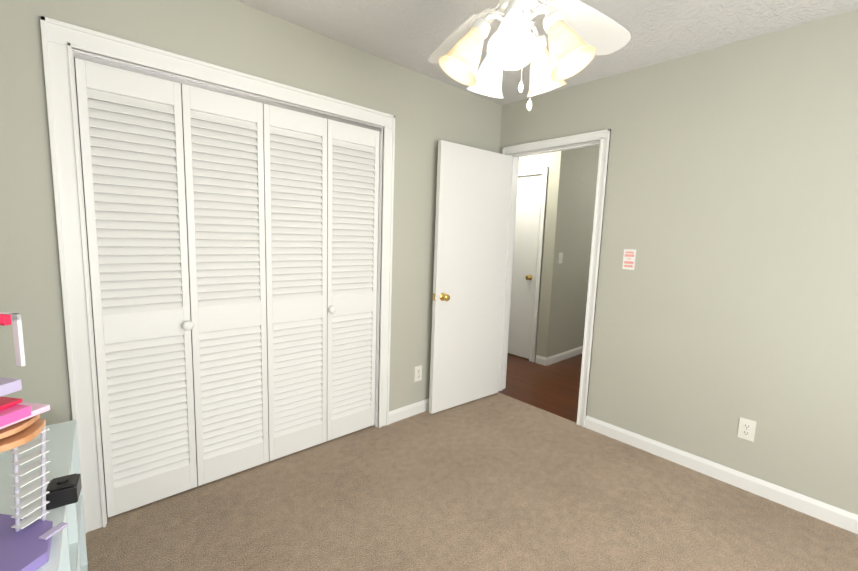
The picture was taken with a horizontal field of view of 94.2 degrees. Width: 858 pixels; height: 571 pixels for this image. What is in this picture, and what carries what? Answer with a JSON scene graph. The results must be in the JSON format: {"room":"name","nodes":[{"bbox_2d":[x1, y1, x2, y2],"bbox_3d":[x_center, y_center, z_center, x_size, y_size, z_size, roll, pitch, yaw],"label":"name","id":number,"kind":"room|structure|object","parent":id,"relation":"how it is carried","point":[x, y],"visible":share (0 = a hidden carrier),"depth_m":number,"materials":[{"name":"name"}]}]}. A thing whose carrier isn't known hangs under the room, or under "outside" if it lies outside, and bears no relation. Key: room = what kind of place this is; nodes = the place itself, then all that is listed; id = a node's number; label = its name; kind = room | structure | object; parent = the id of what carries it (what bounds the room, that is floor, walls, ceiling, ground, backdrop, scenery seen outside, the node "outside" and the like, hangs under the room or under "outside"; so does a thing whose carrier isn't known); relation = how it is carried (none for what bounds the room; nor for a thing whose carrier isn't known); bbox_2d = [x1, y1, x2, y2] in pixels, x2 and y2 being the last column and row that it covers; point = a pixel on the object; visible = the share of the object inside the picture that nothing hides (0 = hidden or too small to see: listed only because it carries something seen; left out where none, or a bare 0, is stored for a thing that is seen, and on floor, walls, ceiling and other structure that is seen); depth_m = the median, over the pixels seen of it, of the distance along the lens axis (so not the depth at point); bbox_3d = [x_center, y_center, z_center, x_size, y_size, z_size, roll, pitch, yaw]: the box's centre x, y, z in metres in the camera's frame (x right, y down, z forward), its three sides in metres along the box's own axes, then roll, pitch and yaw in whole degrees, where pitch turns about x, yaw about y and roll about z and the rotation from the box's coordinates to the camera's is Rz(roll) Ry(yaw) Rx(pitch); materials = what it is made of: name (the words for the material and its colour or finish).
{"room":"bedroom","nodes":[
{"label":"bedroom","id":0,"kind":"room"},
{"bbox_2d":[74,60,368,456],"bbox_3d":[-1.172,-0.217,2.470,2.050,2.440,0.623,-4,10,-42],"label":"wall","id":1,"kind":"structure","parent":0,"point":[86,226],"depth_m":2.22,"materials":[{"name":"grey paint"}]},
{"bbox_2d":[0,0,501,425],"bbox_3d":[-0.687,-0.194,2.410,3.262,2.440,0.120,-4,10,-42],"label":"wall","id":2,"kind":"structure","parent":0,"point":[428,113],"depth_m":1.88,"materials":[{"name":"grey paint"}]},
{"bbox_2d":[75,58,196,517],"bbox_3d":[-1.302,0.070,1.832,0.372,1.995,0.072,-4,10,-42],"label":"louvered bifold door","id":3,"kind":"structure","parent":2,"relation":"in","point":[134,187],"depth_m":1.82,"materials":[{"name":"white wood"}]},
{"bbox_2d":[40,15,394,533],"bbox_3d":[-0.921,0.020,2.228,1.520,2.045,0.122,-4,10,-42],"label":"door frame","id":4,"kind":"structure","parent":2,"relation":"attached to","point":[95,58],"depth_m":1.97,"materials":[{"name":"white wood"}]},
{"bbox_2d":[181,84,268,485],"bbox_3d":[-1.045,0.046,2.091,0.365,1.995,0.030,-4,10,-42],"label":"louvered bifold door","id":5,"kind":"structure","parent":2,"relation":"in","point":[224,192],"depth_m":2.07,"materials":[{"name":"white wood"}]},
{"bbox_2d":[263,103,326,460],"bbox_3d":[-0.771,0.025,2.338,0.365,1.995,0.030,-4,10,-42],"label":"louvered bifold door","id":6,"kind":"structure","parent":2,"relation":"in","point":[295,190],"depth_m":2.32,"materials":[{"name":"white wood"}]},
{"bbox_2d":[327,119,378,440],"bbox_3d":[-0.486,0.006,2.566,0.372,1.995,0.072,-4,10,-42],"label":"louvered bifold door","id":7,"kind":"structure","parent":2,"relation":"in","point":[352,209],"depth_m":2.57,"materials":[{"name":"white wood"}]},
{"bbox_2d":[389,398,428,423],"bbox_3d":[0.118,0.918,3.224,1.111,0.088,0.017,-4,10,-42],"label":"baseboard","id":8,"kind":"structure","parent":2,"relation":"attached to","point":[407,411],"depth_m":2.98,"materials":[{"name":"white wood"}]},
{"bbox_2d":[414,365,421,381],"bbox_3d":[-0.081,0.665,3.009,0.072,0.116,0.008,-4,10,-42],"label":"outlet","id":9,"kind":"object","parent":2,"relation":"attached to","point":[417,373],"visible":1,"depth_m":3.00,"materials":[{"name":"white plastic"}]},
{"bbox_2d":[429,140,511,413],"bbox_3d":[0.326,-0.043,3.160,0.764,2.000,0.155,-4,10,-42],"label":"bedroom door","id":10,"kind":"structure","parent":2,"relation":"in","point":[472,208],"depth_m":3.09,"materials":[{"name":"white wood"}]},
{"bbox_2d":[85,392,857,570],"bbox_3d":[0.235,1.221,1.425,3.388,0.060,4.470,-4,10,-42],"label":"floor carpet","id":11,"kind":"object","parent":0,"point":[498,481],"visible":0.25,"depth_m":1.96,"materials":[{"name":"brown carpet"}]},
{"bbox_2d":[0,420,87,570],"bbox_3d":[-1.179,0.874,1.113,0.342,0.610,0.925,-4,10,-42],"label":"glass desk","id":12,"kind":"object","parent":11,"relation":"on","point":[68,550],"visible":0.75,"depth_m":1.25,"materials":[{"name":"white glass"}]},
{"bbox_2d":[0,312,67,570],"bbox_3d":[-0.987,0.283,0.795,0.363,0.651,0.341,-4,10,-42],"label":"dollhouse","id":13,"kind":"object","parent":12,"relation":"on","point":[25,543],"visible":1,"depth_m":0.87,"materials":[{"name":"purple"}]},
{"bbox_2d":[46,473,81,509],"bbox_3d":[-0.983,0.549,1.074,0.064,0.056,0.072,-3,9,-34],"label":"gadget","id":14,"kind":"object","parent":12,"relation":"on","point":[64,490],"visible":0.85,"depth_m":1.05,"materials":[{"name":"black plastic"}]},
{"bbox_2d":[235,0,857,104],"bbox_3d":[0.361,-1.282,1.151,3.502,0.100,4.470,-4,10,-42],"label":"ceiling","id":15,"kind":"structure","parent":0,"point":[413,35],"depth_m":2.04,"materials":[{"name":"white paint"}]},
{"bbox_2d":[428,0,630,110],"bbox_3d":[0.327,-0.910,1.302,1.245,0.677,1.284,-4,10,-42],"label":"ceiling fan","id":16,"kind":"object","parent":15,"relation":"hanging from","point":[581,35],"visible":1,"depth_m":1.27,"materials":[{"name":"white glass"}]},
{"bbox_2d":[499,9,857,514],"bbox_3d":[1.171,-0.189,2.878,0.120,2.440,5.670,-4,10,-42],"label":"wall","id":17,"kind":"structure","parent":0,"point":[730,216],"depth_m":2.21,"materials":[{"name":"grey paint"}]},
{"bbox_2d":[499,129,610,426],"bbox_3d":[0.928,-0.058,3.160,0.164,2.094,0.888,-4,10,-42],"label":"door frame","id":18,"kind":"structure","parent":17,"relation":"attached to","point":[603,136],"depth_m":2.89,"materials":[{"name":"white wood"}]},
{"bbox_2d":[622,249,635,269],"bbox_3d":[1.317,-0.171,2.627,0.002,0.132,0.076,-4,10,-42],"label":"sign","id":19,"kind":"object","parent":17,"relation":"attached to","point":[629,255],"visible":1,"depth_m":2.63,"materials":[{"name":"white paper"}]},
{"bbox_2d":[585,415,857,533],"bbox_3d":[2.012,1.139,1.960,0.014,0.088,2.596,-4,10,-42],"label":"baseboard","id":20,"kind":"structure","parent":17,"relation":"attached to","point":[834,515],"depth_m":2.26,"materials":[{"name":"white wood"}]},
{"bbox_2d":[737,417,755,441],"bbox_3d":[1.762,0.799,2.213,0.008,0.116,0.072,-4,10,-42],"label":"outlet","id":21,"kind":"object","parent":17,"relation":"attached to","point":[746,429],"visible":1,"depth_m":2.21,"materials":[{"name":"white plastic"}]},
{"label":"outside","id":22,"kind":"structure","parent":0,"visible":0},
{"bbox_2d":[498,353,581,422],"bbox_3d":[1.979,0.874,4.680,3.590,0.060,4.590,-4,10,-42],"label":"floor","id":23,"kind":"structure","parent":22,"point":[553,388],"depth_m":3.75,"materials":[{"name":"brown wood"}]},
{"bbox_2d":[544,346,582,365],"bbox_3d":[2.174,0.751,5.116,2.464,0.088,0.014,-4,10,-42],"label":"baseboard","id":24,"kind":"structure","parent":23,"relation":"on","point":[547,361],"depth_m":4.52,"materials":[{"name":"white wood"}]},
{"bbox_2d":[518,145,599,359],"bbox_3d":[1.556,-0.528,5.702,2.450,2.440,1.964,-4,10,-42],"label":"wall block","id":25,"kind":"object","parent":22,"point":[570,198],"visible":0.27,"depth_m":4.34,"materials":[{"name":"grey paint"}]},
{"bbox_2d":[518,167,547,362],"bbox_3d":[0.929,-0.243,4.617,0.082,2.100,0.880,-4,10,-42],"label":"door frame","id":26,"kind":"structure","parent":25,"relation":"attached to","point":[542,172],"depth_m":4.29,"materials":[{"name":"white wood"}]},
{"bbox_2d":[508,175,540,358],"bbox_3d":[0.913,-0.210,4.608,0.095,2.013,0.734,-4,10,-42],"label":"hall door","id":27,"kind":"structure","parent":26,"relation":"attached to","point":[525,247],"depth_m":4.46,"materials":[{"name":"white wood"}]},
{"bbox_2d":[558,253,562,263],"bbox_3d":[1.407,-0.292,4.254,0.072,0.116,0.014,-4,10,-42],"label":"hall light switch","id":28,"kind":"object","parent":25,"relation":"attached to","point":[560,258],"visible":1,"depth_m":4.25,"materials":[{"name":"white plastic"}]}
]}

